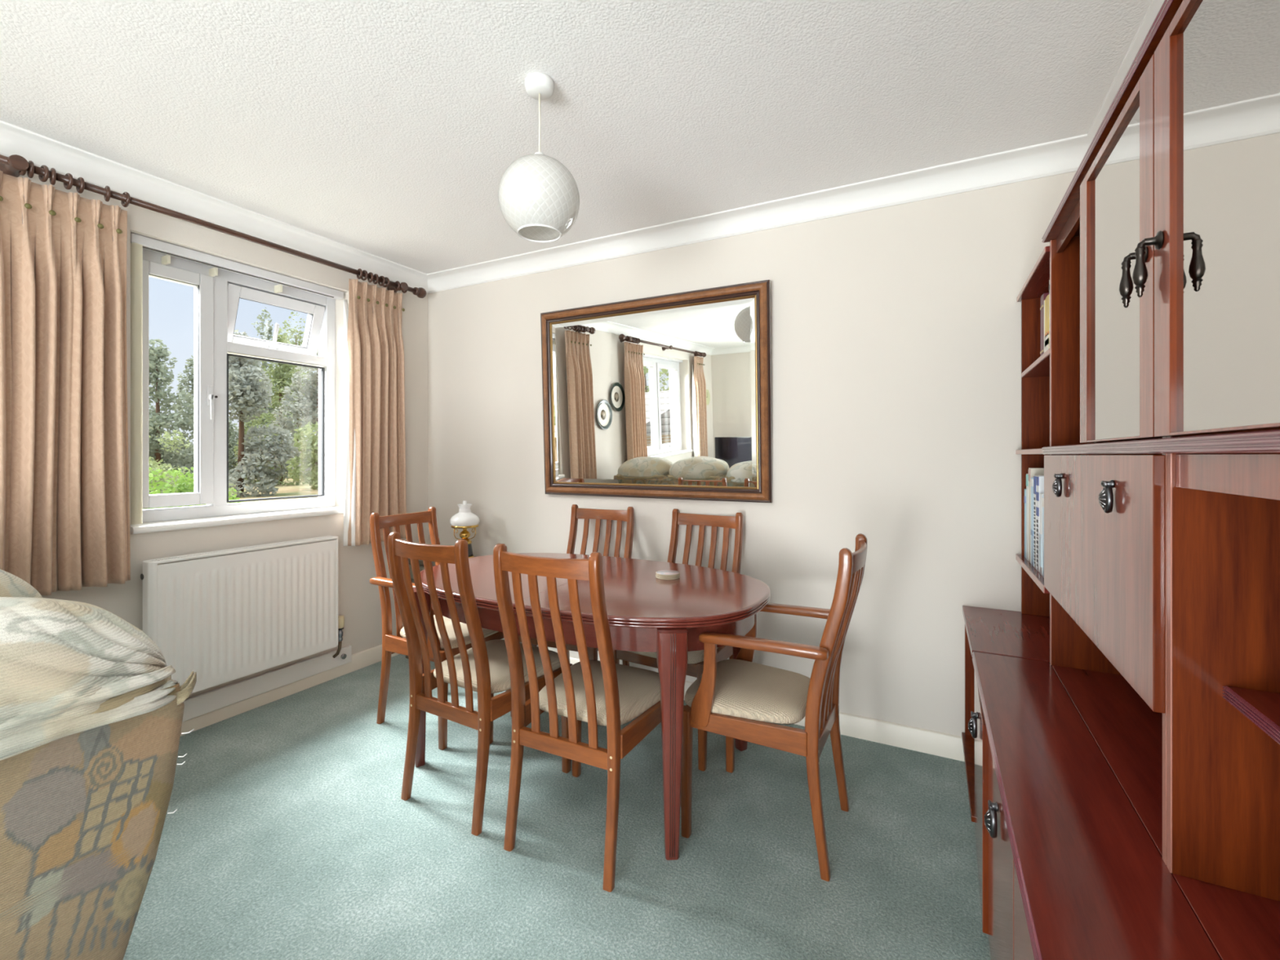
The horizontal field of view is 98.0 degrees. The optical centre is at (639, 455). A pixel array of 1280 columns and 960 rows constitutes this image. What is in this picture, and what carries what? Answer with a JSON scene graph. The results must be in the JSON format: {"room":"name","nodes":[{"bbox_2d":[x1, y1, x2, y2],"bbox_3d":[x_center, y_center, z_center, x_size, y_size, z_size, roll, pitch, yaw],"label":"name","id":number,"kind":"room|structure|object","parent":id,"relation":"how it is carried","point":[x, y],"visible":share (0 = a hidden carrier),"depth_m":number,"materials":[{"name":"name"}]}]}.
{"room":"dining room","nodes":[
{"label":"dining room","id":0,"kind":"room"},
{"bbox_2d":[18,171,427,697],"bbox_3d":[-2.927,0.040,1.194,0.300,2.440,5.912,0,0,28],"label":"wall","id":1,"kind":"structure","parent":0,"point":[358,600],"depth_m":3.05,"materials":[{"name":"beige paint"}]},
{"bbox_2d":[0,154,426,297],"bbox_3d":[-1.876,-1.046,2.748,0.122,0.069,1.972,0,0,28],"label":"pole","id":2,"kind":"object","parent":1,"relation":"attached to","point":[11,165],"visible":0.95,"depth_m":2.44,"materials":[{"name":"brown wood"}]},
{"bbox_2d":[18,169,26,175],"bbox_3d":[-2.230,-1.042,2.010,0.061,0.061,0.012,0,0,32],"label":"curtain ring","id":3,"kind":"object","parent":2,"relation":"hanging from","point":[21,172],"visible":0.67,"depth_m":2.00,"materials":[{"name":"brown wood"}]},
{"bbox_2d":[26,160,34,177],"bbox_3d":[-2.221,-1.042,2.028,0.061,0.061,0.012,0,0,36],"label":"curtain ring","id":4,"kind":"object","parent":2,"relation":"hanging from","point":[30,174],"visible":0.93,"depth_m":2.02,"materials":[{"name":"brown wood"}]},
{"bbox_2d":[38,164,48,182],"bbox_3d":[-2.205,-1.042,2.058,0.061,0.061,0.012,0,0,24],"label":"curtain ring","id":5,"kind":"object","parent":2,"relation":"hanging from","point":[43,179],"visible":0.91,"depth_m":2.05,"materials":[{"name":"brown wood"}]},
{"bbox_2d":[49,168,56,185],"bbox_3d":[-2.194,-1.042,2.080,0.061,0.061,0.012,0,0,37],"label":"curtain ring","id":6,"kind":"object","parent":2,"relation":"hanging from","point":[53,180],"visible":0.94,"depth_m":2.07,"materials":[{"name":"brown wood"}]},
{"bbox_2d":[0,170,130,595],"bbox_3d":[-2.178,-0.243,2.107,0.096,1.517,0.405,0,0,28],"label":"curtain","id":7,"kind":"object","parent":2,"relation":"hanging from","point":[64,500],"visible":0.97,"depth_m":2.11,"materials":[{"name":"yellow fabric"}]},
{"bbox_2d":[63,173,73,189],"bbox_3d":[-2.175,-1.042,2.117,0.061,0.061,0.012,0,0,27],"label":"curtain ring","id":8,"kind":"object","parent":2,"relation":"hanging from","point":[68,186],"visible":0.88,"depth_m":2.11,"materials":[{"name":"brown wood"}]},
{"bbox_2d":[75,177,84,193],"bbox_3d":[-2.159,-1.042,2.147,0.061,0.061,0.012,0,0,31],"label":"curtain ring","id":9,"kind":"object","parent":2,"relation":"hanging from","point":[81,189],"visible":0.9,"depth_m":2.14,"materials":[{"name":"brown wood"}]},
{"bbox_2d":[103,186,111,201],"bbox_3d":[-2.123,-1.042,2.217,0.061,0.061,0.012,0,0,38],"label":"curtain ring","id":10,"kind":"object","parent":2,"relation":"hanging from","point":[107,197],"visible":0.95,"depth_m":2.20,"materials":[{"name":"brown wood"}]},
{"bbox_2d":[120,191,130,207],"bbox_3d":[-2.096,-1.042,2.268,0.061,0.061,0.012,0,0,27],"label":"curtain ring","id":11,"kind":"object","parent":2,"relation":"hanging from","point":[128,197],"visible":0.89,"depth_m":2.26,"materials":[{"name":"brown wood"}]},
{"bbox_2d":[356,268,362,279],"bbox_3d":[-1.612,-1.042,3.197,0.061,0.061,0.012,0,0,41],"label":"curtain ring","id":12,"kind":"object","parent":2,"relation":"hanging from","point":[359,269],"visible":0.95,"depth_m":3.18,"materials":[{"name":"brown wood"}]},
{"bbox_2d":[360,270,368,280],"bbox_3d":[-1.598,-1.042,3.224,0.061,0.061,0.012,0,0,29],"label":"curtain ring","id":13,"kind":"object","parent":2,"relation":"hanging from","point":[364,271],"visible":0.77,"depth_m":3.21,"materials":[{"name":"brown wood"}]},
{"bbox_2d":[367,271,373,282],"bbox_3d":[-1.579,-1.042,3.259,0.061,0.061,0.012,0,0,40],"label":"curtain ring","id":14,"kind":"object","parent":2,"relation":"hanging from","point":[370,273],"visible":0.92,"depth_m":3.25,"materials":[{"name":"brown wood"}]},
{"bbox_2d":[343,278,406,546],"bbox_3d":[-1.558,-0.243,3.308,0.100,1.517,0.380,0,0,28],"label":"curtain","id":15,"kind":"object","parent":2,"relation":"hanging from","point":[375,438],"visible":0.93,"depth_m":3.26,"materials":[{"name":"yellow fabric"}]},
{"bbox_2d":[372,273,378,284],"bbox_3d":[-1.563,-1.042,3.290,0.061,0.061,0.012,0,0,39],"label":"curtain ring","id":16,"kind":"object","parent":2,"relation":"hanging from","point":[375,274],"visible":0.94,"depth_m":3.28,"materials":[{"name":"brown wood"}]},
{"bbox_2d":[377,275,385,285],"bbox_3d":[-1.545,-1.042,3.326,0.061,0.061,0.012,0,0,30],"label":"curtain ring","id":17,"kind":"object","parent":2,"relation":"hanging from","point":[382,277],"visible":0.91,"depth_m":3.31,"materials":[{"name":"brown wood"}]},
{"bbox_2d":[381,276,390,287],"bbox_3d":[-1.532,-1.042,3.349,0.061,0.061,0.012,0,0,18],"label":"curtain ring","id":18,"kind":"object","parent":2,"relation":"hanging from","point":[385,277],"visible":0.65,"depth_m":3.34,"materials":[{"name":"brown wood"}]},
{"bbox_2d":[394,280,399,290],"bbox_3d":[-1.494,-1.042,3.423,0.061,0.061,0.012,0,0,38],"label":"curtain ring","id":19,"kind":"object","parent":2,"relation":"hanging from","point":[397,282],"visible":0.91,"depth_m":3.41,"materials":[{"name":"brown wood"}]},
{"bbox_2d":[130,248,343,534],"bbox_3d":[-2.034,-0.311,2.856,0.311,1.288,1.005,0,0,28],"label":"window","id":20,"kind":"structure","parent":1,"relation":"in","point":[216,298],"depth_m":2.76,"materials":[{"name":"white plastic"}]},
{"bbox_2d":[130,232,343,524],"bbox_3d":[-1.991,-0.328,2.825,0.112,1.250,0.991,0,0,28],"label":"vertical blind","id":21,"kind":"object","parent":20,"relation":"attached to","point":[138,242],"visible":0.54,"depth_m":2.40,"materials":[{"name":"white plastic"}]},
{"bbox_2d":[140,535,337,693],"bbox_3d":[-1.893,0.754,2.717,0.072,0.612,0.846,0,0,28],"label":"radiator","id":22,"kind":"object","parent":1,"relation":"attached to","point":[223,619],"visible":0.95,"depth_m":2.64,"materials":[{"name":"white metal"}]},
{"bbox_2d":[150,535,337,564],"bbox_3d":[-1.888,0.454,2.727,0.072,0.012,0.813,0,0,28],"label":"grille","id":23,"kind":"object","parent":22,"relation":"attached to","point":[331,539],"depth_m":2.67,"materials":[{"name":"white metal"}]},
{"bbox_2d":[333,615,344,657],"bbox_3d":[-1.698,1.021,3.122,0.058,0.236,0.067,0,0,28],"label":"radiator valve","id":24,"kind":"object","parent":22,"relation":"attached to","point":[340,618],"visible":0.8,"depth_m":3.12,"materials":[{"name":"beige plastic"}]},
{"bbox_2d":[182,645,351,721],"bbox_3d":[-2.095,1.151,2.440,0.022,0.093,1.790,0,0,28],"label":"trim","id":25,"kind":"structure","parent":1,"relation":"attached to","point":[197,705],"depth_m":2.79,"materials":[{"name":"white paint"}]},
{"bbox_2d":[180,644,399,736],"bbox_3d":[-2.717,1.213,1.254,0.016,0.094,5.612,0,0,28],"label":"baseboard","id":26,"kind":"structure","parent":1,"relation":"attached to","point":[361,660],"depth_m":2.89,"materials":[{"name":"beige paint"}]},
{"bbox_2d":[340,653,346,659],"bbox_3d":[-1.690,1.148,3.176,0.016,0.030,0.030,0,0,28],"label":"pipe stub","id":27,"kind":"object","parent":1,"relation":"attached to","point":[343,656],"visible":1,"depth_m":3.17,"materials":[{"name":"grey metal"}]},
{"bbox_2d":[0,0,1164,293],"bbox_3d":[-1.128,-1.134,0.425,3.601,0.092,5.612,0,0,28],"label":"trim","id":28,"kind":"structure","parent":1,"relation":"attached to","point":[1065,155],"depth_m":2.51,"materials":[{"name":"white paint"}]},
{"bbox_2d":[123,653,991,959],"bbox_3d":[-1.128,1.320,0.425,4.201,0.120,6.212,0,0,28],"label":"floor","id":29,"kind":"structure","parent":0,"point":[291,834],"depth_m":1.76,"materials":[{"name":"green carpet"}]},
{"bbox_2d":[0,568,196,959],"bbox_3d":[-1.728,0.735,0.919,1.732,1.050,1.017,0,0,28],"label":"sofa","id":30,"kind":"object","parent":29,"relation":"on","point":[91,708],"visible":1,"depth_m":0.84,"materials":[{"name":"fabric"}]},
{"bbox_2d":[0,568,42,598],"bbox_3d":[-1.616,0.311,1.166,0.573,0.203,0.473,0,0,28],"label":"pillow","id":31,"kind":"object","parent":30,"relation":"on","point":[11,585],"depth_m":1.22,"materials":[{"name":"fabric"}]},
{"bbox_2d":[0,596,166,760],"bbox_3d":[-1.102,0.344,0.897,0.580,0.204,0.476,0,0,28],"label":"pillow","id":32,"kind":"object","parent":30,"relation":"on","point":[79,681],"depth_m":0.85,"materials":[{"name":"fabric"}]},
{"bbox_2d":[369,506,510,750],"bbox_3d":[-0.964,0.767,2.696,0.573,0.985,0.480,0,0,28],"label":"dining chair","id":33,"kind":"object","parent":29,"relation":"on","point":[391,644],"visible":0.38,"depth_m":2.61,"materials":[{"name":"orange wood"}]},
{"bbox_2d":[400,614,498,648],"bbox_3d":[-0.890,0.811,2.657,0.406,0.062,0.421,0,0,28],"label":"seat cushion","id":34,"kind":"object","parent":33,"relation":"on","point":[487,633],"depth_m":2.51,"materials":[{"name":"beige fabric"}]},
{"bbox_2d":[405,555,475,658],"bbox_3d":[-1.215,0.949,3.445,0.500,0.622,0.293,0,0,28],"label":"side table","id":35,"kind":"object","parent":29,"relation":"on","point":[420,562],"visible":0.03,"depth_m":3.40,"materials":[{"name":"brown paint"}]},
{"bbox_2d":[449,500,479,558],"bbox_3d":[-1.061,0.457,3.373,0.175,0.362,0.175,0,0,28],"label":"table lamp","id":36,"kind":"object","parent":35,"relation":"on","point":[464,519],"visible":0.86,"depth_m":3.34,"materials":[{"name":"white glass"}]},
{"bbox_2d":[387,531,572,835],"bbox_3d":[-0.602,0.767,2.122,0.467,0.985,0.573,0,0,31],"label":"dining chair","id":37,"kind":"object","parent":29,"relation":"on","point":[483,668],"visible":0.94,"depth_m":1.95,"materials":[{"name":"orange wood"}]},
{"bbox_2d":[433,639,560,693],"bbox_3d":[-0.559,0.811,2.193,0.421,0.062,0.406,0,0,31],"label":"seat cushion","id":38,"kind":"object","parent":37,"relation":"on","point":[500,673],"depth_m":2.10,"materials":[{"name":"beige fabric"}]},
{"bbox_2d":[511,504,634,717],"bbox_3d":[-0.310,0.767,2.818,0.467,0.985,0.573,0,0,24],"label":"dining chair","id":39,"kind":"object","parent":29,"relation":"on","point":[577,513],"visible":0.27,"depth_m":3.04,"materials":[{"name":"orange wood"}]},
{"bbox_2d":[493,543,680,892],"bbox_3d":[-0.167,0.767,1.879,0.467,0.985,0.573,0,0,27],"label":"dining chair","id":40,"kind":"object","parent":29,"relation":"on","point":[610,694],"visible":0.95,"depth_m":1.71,"materials":[{"name":"orange wood"}]},
{"bbox_2d":[538,660,660,725],"bbox_3d":[-0.129,0.811,1.954,0.421,0.062,0.406,0,0,27],"label":"seat cushion","id":41,"kind":"object","parent":40,"relation":"on","point":[639,691],"depth_m":1.85,"materials":[{"name":"beige fabric"}]},
{"bbox_2d":[413,552,770,860],"bbox_3d":[-0.232,0.885,2.330,1.523,0.750,0.941,0,0,28],"label":"dining table","id":42,"kind":"object","parent":29,"relation":"on","point":[646,613],"visible":0.59,"depth_m":1.91,"materials":[{"name":"red wood"}]},
{"bbox_2d":[655,576,679,579],"bbox_3d":[0.116,0.507,2.324,0.100,0.005,0.100,0,0,28],"label":"coaster","id":43,"kind":"object","parent":42,"relation":"on","point":[655,576],"visible":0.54,"depth_m":2.28,"materials":[{"name":"beige"}]},
{"bbox_2d":[655,574,679,578],"bbox_3d":[0.115,0.502,2.325,0.100,0.005,0.100,0,0,28],"label":"coaster","id":44,"kind":"object","parent":43,"relation":"on","point":[655,575],"visible":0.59,"depth_m":2.28,"materials":[{"name":"beige"}]},
{"bbox_2d":[656,573,679,577],"bbox_3d":[0.117,0.497,2.325,0.100,0.005,0.100,0,0,28],"label":"coaster","id":45,"kind":"object","parent":44,"relation":"on","point":[656,574],"visible":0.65,"depth_m":2.28,"materials":[{"name":"beige"}]},
{"bbox_2d":[655,569,679,576],"bbox_3d":[0.117,0.492,2.326,0.100,0.005,0.100,0,0,28],"label":"coaster","id":46,"kind":"object","parent":45,"relation":"on","point":[664,572],"visible":1,"depth_m":2.32,"materials":[{"name":"beige ceramic"}]},
{"bbox_2d":[613,508,743,771],"bbox_3d":[0.197,0.767,2.554,0.467,0.985,0.573,0,0,32],"label":"dining chair","id":47,"kind":"object","parent":29,"relation":"on","point":[695,658],"visible":0.37,"depth_m":2.67,"materials":[{"name":"orange wood"}]},
{"bbox_2d":[626,647,718,663],"bbox_3d":[0.153,0.811,2.483,0.421,0.062,0.406,0,0,32],"label":"seat cushion","id":48,"kind":"object","parent":47,"relation":"on","point":[695,656],"depth_m":2.27,"materials":[{"name":"beige fabric"}]},
{"bbox_2d":[680,533,866,881],"bbox_3d":[0.470,0.767,1.918,0.573,0.985,0.480,0,0,29],"label":"dining chair","id":49,"kind":"object","parent":29,"relation":"on","point":[740,698],"visible":0.99,"depth_m":1.79,"materials":[{"name":"orange wood"}]},
{"bbox_2d":[684,658,810,724],"bbox_3d":[0.396,0.811,1.958,0.406,0.062,0.421,0,0,29],"label":"seat cushion","id":50,"kind":"object","parent":49,"relation":"on","point":[747,692],"depth_m":1.83,"materials":[{"name":"beige fabric"}]},
{"bbox_2d":[968,673,1013,959],"bbox_3d":[1.037,0.955,1.242,0.505,0.611,0.926,0,0,28],"label":"base cabinet","id":51,"kind":"object","parent":29,"relation":"on","point":[995,860],"visible":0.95,"depth_m":1.27,"materials":[{"name":"brown wood"}]},
{"bbox_2d":[972,651,1279,959],"bbox_3d":[0.834,0.634,0.826,0.480,0.028,1.856,0,0,28],"label":"cabinet top","id":52,"kind":"structure","parent":51,"relation":"on","point":[1077,753],"depth_m":0.93,"materials":[{"name":"brown wood"}]},
{"bbox_2d":[1044,53,1166,865],"bbox_3d":[1.113,-0.009,1.196,0.329,1.257,0.922,0,0,28],"label":"display cabinet","id":53,"kind":"object","parent":52,"relation":"on","point":[1105,514],"visible":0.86,"depth_m":1.08,"materials":[{"name":"brown wood"}]},
{"bbox_2d":[1041,429,1279,454],"bbox_3d":[0.790,-0.014,0.849,0.019,0.022,1.856,0,0,28],"label":"display shelf","id":54,"kind":"object","parent":53,"relation":"attached to","point":[1268,441],"visible":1,"depth_m":0.72,"materials":[{"name":"brown wood"}]},
{"bbox_2d":[1132,0,1279,901],"bbox_3d":[0.685,-0.009,0.377,0.329,1.257,0.922,0,0,28],"label":"display cabinet","id":55,"kind":"object","parent":52,"relation":"on","point":[1215,241],"visible":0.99,"depth_m":0.78,"materials":[{"name":"brown wood"}]},
{"bbox_2d":[1041,0,1182,242],"bbox_3d":[0.912,-0.646,0.782,0.300,0.018,1.850,0,0,28],"label":"board","id":56,"kind":"object","parent":55,"relation":"on","point":[1169,8],"visible":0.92,"depth_m":1.04,"materials":[{"name":"brown wood"}]},
{"bbox_2d":[1228,686,1279,726],"bbox_3d":[0.728,0.340,0.354,0.209,0.019,0.889,0,0,28],"label":"shelf","id":57,"kind":"object","parent":55,"relation":"attached to","point":[1260,704],"depth_m":0.75,"materials":[{"name":"brown wood"}]},
{"bbox_2d":[961,605,1049,822],"bbox_3d":[1.404,0.940,1.921,0.482,0.640,0.605,0,0,28],"label":"base cabinet","id":58,"kind":"object","parent":29,"relation":"on","point":[1012,633],"visible":0.2,"depth_m":2.00,"materials":[{"name":"brown wood"}]},
{"bbox_2d":[1015,245,1049,616],"bbox_3d":[1.482,-0.003,1.870,0.296,1.244,0.613,0,0,28],"label":"bookcase","id":59,"kind":"object","parent":58,"relation":"on","point":[1035,369],"visible":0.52,"depth_m":2.15,"materials":[{"name":"brown wood"}]},
{"bbox_2d":[1023,488,1026,558],"bbox_3d":[1.560,0.261,2.080,0.202,0.262,0.042,0,0,28],"label":"book","id":60,"kind":"object","parent":59,"relation":"on","point":[1024,495],"visible":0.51,"depth_m":2.12,"materials":[{"name":"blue paper"}]},
{"bbox_2d":[1026,473,1028,560],"bbox_3d":[1.536,0.231,2.035,0.202,0.322,0.050,0,0,28],"label":"book","id":61,"kind":"object","parent":59,"relation":"on","point":[1027,474],"visible":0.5,"depth_m":2.08,"materials":[{"name":"white paper"}]},
{"bbox_2d":[1031,477,1033,566],"bbox_3d":[1.484,0.235,1.934,0.202,0.312,0.058,0,0,28],"label":"book","id":62,"kind":"object","parent":59,"relation":"on","point":[1032,478],"visible":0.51,"depth_m":1.98,"materials":[{"name":"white paper"}]},
{"bbox_2d":[1028,467,1044,563],"bbox_3d":[1.511,0.219,1.986,0.202,0.345,0.050,0,0,28],"label":"book","id":63,"kind":"object","parent":59,"relation":"on","point":[1032,471],"visible":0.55,"depth_m":2.02,"materials":[{"name":"beige paper"}]},
{"bbox_2d":[1033,475,1044,569],"bbox_3d":[1.457,0.231,1.883,0.202,0.322,0.050,0,0,28],"label":"book","id":64,"kind":"object","parent":59,"relation":"on","point":[1034,476],"visible":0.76,"depth_m":1.92,"materials":[{"name":"white paper"}]},
{"bbox_2d":[1035,475,1044,572],"bbox_3d":[1.431,0.231,1.834,0.202,0.322,0.052,0,0,28],"label":"book","id":65,"kind":"object","parent":59,"relation":"on","point":[1039,479],"visible":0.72,"depth_m":1.87,"materials":[{"name":"white paper"}]},
{"bbox_2d":[1039,493,1044,575],"bbox_3d":[1.405,0.259,1.784,0.202,0.266,0.053,0,0,28],"label":"book","id":66,"kind":"object","parent":59,"relation":"on","point":[1041,495],"visible":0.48,"depth_m":1.82,"materials":[{"name":"white paper"}]},
{"bbox_2d":[1041,495,1044,577],"bbox_3d":[1.379,0.261,1.733,0.202,0.262,0.053,0,0,28],"label":"book","id":67,"kind":"object","parent":59,"relation":"on","point":[1042,498],"visible":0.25,"depth_m":1.78,"materials":[{"name":"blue paper"}]},
{"bbox_2d":[1040,293,1048,356],"bbox_3d":[1.420,-0.426,1.815,0.182,0.212,0.060,0,0,28],"label":"book","id":68,"kind":"object","parent":59,"relation":"on","point":[1044,295],"visible":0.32,"depth_m":1.85,"materials":[{"name":"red paper"}]},
{"bbox_2d":[1044,300,1044,352],"bbox_3d":[1.401,-0.413,1.778,0.181,0.185,0.018,0,0,28],"label":"book","id":69,"kind":"object","parent":59,"relation":"on","point":[1044,300],"visible":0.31,"depth_m":1.81,"materials":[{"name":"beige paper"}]},
{"bbox_2d":[1044,294,1048,351],"bbox_3d":[1.378,-0.413,1.735,0.182,0.186,0.072,0,0,28],"label":"book","id":70,"kind":"object","parent":59,"relation":"on","point":[1046,300],"visible":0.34,"depth_m":1.77,"materials":[{"name":"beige paper"}]},
{"bbox_2d":[1048,280,1049,348],"bbox_3d":[1.356,-0.433,1.693,0.182,0.226,0.020,0,0,28],"label":"book","id":71,"kind":"object","parent":59,"relation":"on","point":[1049,280],"visible":0.15,"depth_m":1.74,"materials":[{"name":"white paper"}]},
{"bbox_2d":[1013,862,1034,959],"bbox_3d":[0.610,0.955,0.417,0.499,0.611,0.920,0,0,28],"label":"base cabinet","id":72,"kind":"object","parent":29,"relation":"on","point":[1023,950],"visible":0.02,"depth_m":0.86,"materials":[{"name":"brown wood"}]},
{"bbox_2d":[0,0,1152,274],"bbox_3d":[-1.128,-1.255,0.425,4.201,0.150,6.212,0,0,28],"label":"ceiling","id":73,"kind":"structure","parent":0,"point":[389,130],"depth_m":1.84,"materials":[{"name":"white paint"}]},
{"bbox_2d":[497,71,579,242],"bbox_3d":[-0.318,-0.939,1.758,0.253,0.483,0.253,0,0,-20],"label":"pendant lamp","id":74,"kind":"object","parent":73,"relation":"hanging from","point":[539,197],"visible":1,"depth_m":1.68,"materials":[{"name":"white glass"}]},
{"bbox_2d":[427,171,1075,736],"bbox_3d":[0.239,0.040,3.047,4.201,2.440,0.300,0,0,28],"label":"wall","id":75,"kind":"structure","parent":0,"point":[895,331],"depth_m":2.50,"materials":[{"name":"beige paint"}]},
{"bbox_2d":[540,279,772,502],"bbox_3d":[0.024,-0.299,2.940,1.337,1.054,0.075,0,0,28],"label":"wall mirror","id":76,"kind":"object","parent":75,"relation":"attached to","point":[668,396],"visible":1,"depth_m":2.90,"materials":[{"name":"brown wood"}]},
{"bbox_2d":[569,657,964,761],"bbox_3d":[0.166,1.213,2.906,3.601,0.094,0.016,0,0,28],"label":"baseboard","id":77,"kind":"structure","parent":75,"relation":"attached to","point":[912,738],"depth_m":2.40,"materials":[{"name":"beige paint"}]},
{"label":"outside","id":78,"kind":"structure","parent":0,"visible":0},
{"bbox_2d":[149,471,318,503],"bbox_3d":[-63.205,3.110,55.498,156.600,0.300,280.000,0,0,28],"label":"lawn","id":79,"kind":"structure","parent":78,"point":[284,491],"depth_m":45.04,"materials":[{"name":"green plant"}]},
{"bbox_2d":[148,384,155,451],"bbox_3d":[-47.700,-3.304,51.211,5.699,13.381,6.164,0,0,33],"label":"tree","id":80,"kind":"object","parent":79,"relation":"on","point":[152,407],"visible":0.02,"depth_m":51.99,"materials":[{"name":"green plant"}]},
{"bbox_2d":[148,338,194,493],"bbox_3d":[-35.225,-2.446,40.448,6.189,12.171,6.874,0,0,44],"label":"tree","id":81,"kind":"object","parent":79,"relation":"on","point":[156,368],"visible":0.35,"depth_m":40.45,"materials":[{"name":"green plant"}]},
{"bbox_2d":[142,467,206,509],"bbox_3d":[-15.162,1.713,16.909,3.273,2.692,4.184,0,0,28],"label":"bush","id":82,"kind":"object","parent":79,"relation":"on","point":[151,477],"visible":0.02,"depth_m":16.88,"materials":[{"name":"green plant"}]},
{"bbox_2d":[151,355,235,466],"bbox_3d":[-39.462,-2.434,49.278,5.526,12.892,6.246,0,0,28],"label":"tree","id":83,"kind":"object","parent":79,"relation":"on","point":[190,377],"visible":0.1,"depth_m":49.23,"materials":[{"name":"green plant"}]},
{"bbox_2d":[148,430,241,496],"bbox_3d":[-25.356,0.736,29.685,5.655,4.198,5.846,0,0,3],"label":"bush","id":84,"kind":"object","parent":79,"relation":"on","point":[151,463],"visible":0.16,"depth_m":29.50,"materials":[{"name":"green plant"}]},
{"bbox_2d":[148,466,244,508],"bbox_3d":[-17.139,1.588,20.902,3.534,2.324,3.922,0,0,28],"label":"bush","id":85,"kind":"object","parent":79,"relation":"on","point":[181,487],"visible":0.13,"depth_m":20.88,"materials":[{"name":"green plant"}]},
{"bbox_2d":[228,329,297,497],"bbox_3d":[-28.398,-2.677,41.203,5.193,13.097,5.522,0,0,-22],"label":"tree","id":86,"kind":"object","parent":79,"relation":"on","point":[246,388],"visible":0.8,"depth_m":40.63,"materials":[{"name":"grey plant"}]},
{"bbox_2d":[228,306,297,483],"bbox_3d":[-42.467,-6.639,61.504,7.903,19.864,7.075,0,0,-34],"label":"tree","id":87,"kind":"object","parent":79,"relation":"on","point":[233,442],"visible":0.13,"depth_m":61.31,"materials":[{"name":"green plant"}]},
{"bbox_2d":[233,328,306,485],"bbox_3d":[-36.554,-4.463,55.258,6.307,16.857,6.328,0,0,-34],"label":"tree","id":88,"kind":"object","parent":79,"relation":"on","point":[279,375],"visible":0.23,"depth_m":54.89,"materials":[{"name":"green plant"}]},
{"bbox_2d":[256,311,318,478],"bbox_3d":[-46.474,-7.691,75.261,11.159,23.641,12.568,0,0,28],"label":"tree","id":89,"kind":"object","parent":79,"relation":"on","point":[292,332],"visible":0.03,"depth_m":75.00,"materials":[{"name":"green plant"}]},
{"bbox_2d":[271,346,318,489],"bbox_3d":[-28.059,-3.010,47.982,6.808,13.719,6.419,0,0,28],"label":"tree","id":90,"kind":"object","parent":79,"relation":"on","point":[308,404],"visible":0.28,"depth_m":47.21,"materials":[{"name":"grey plant"}]},
{"bbox_2d":[284,421,318,492],"bbox_3d":[-21.900,-1.077,40.027,5.401,9.349,5.607,0,0,5],"label":"tree","id":91,"kind":"object","parent":79,"relation":"on","point":[311,457],"visible":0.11,"depth_m":38.23,"materials":[{"name":"green plant"}]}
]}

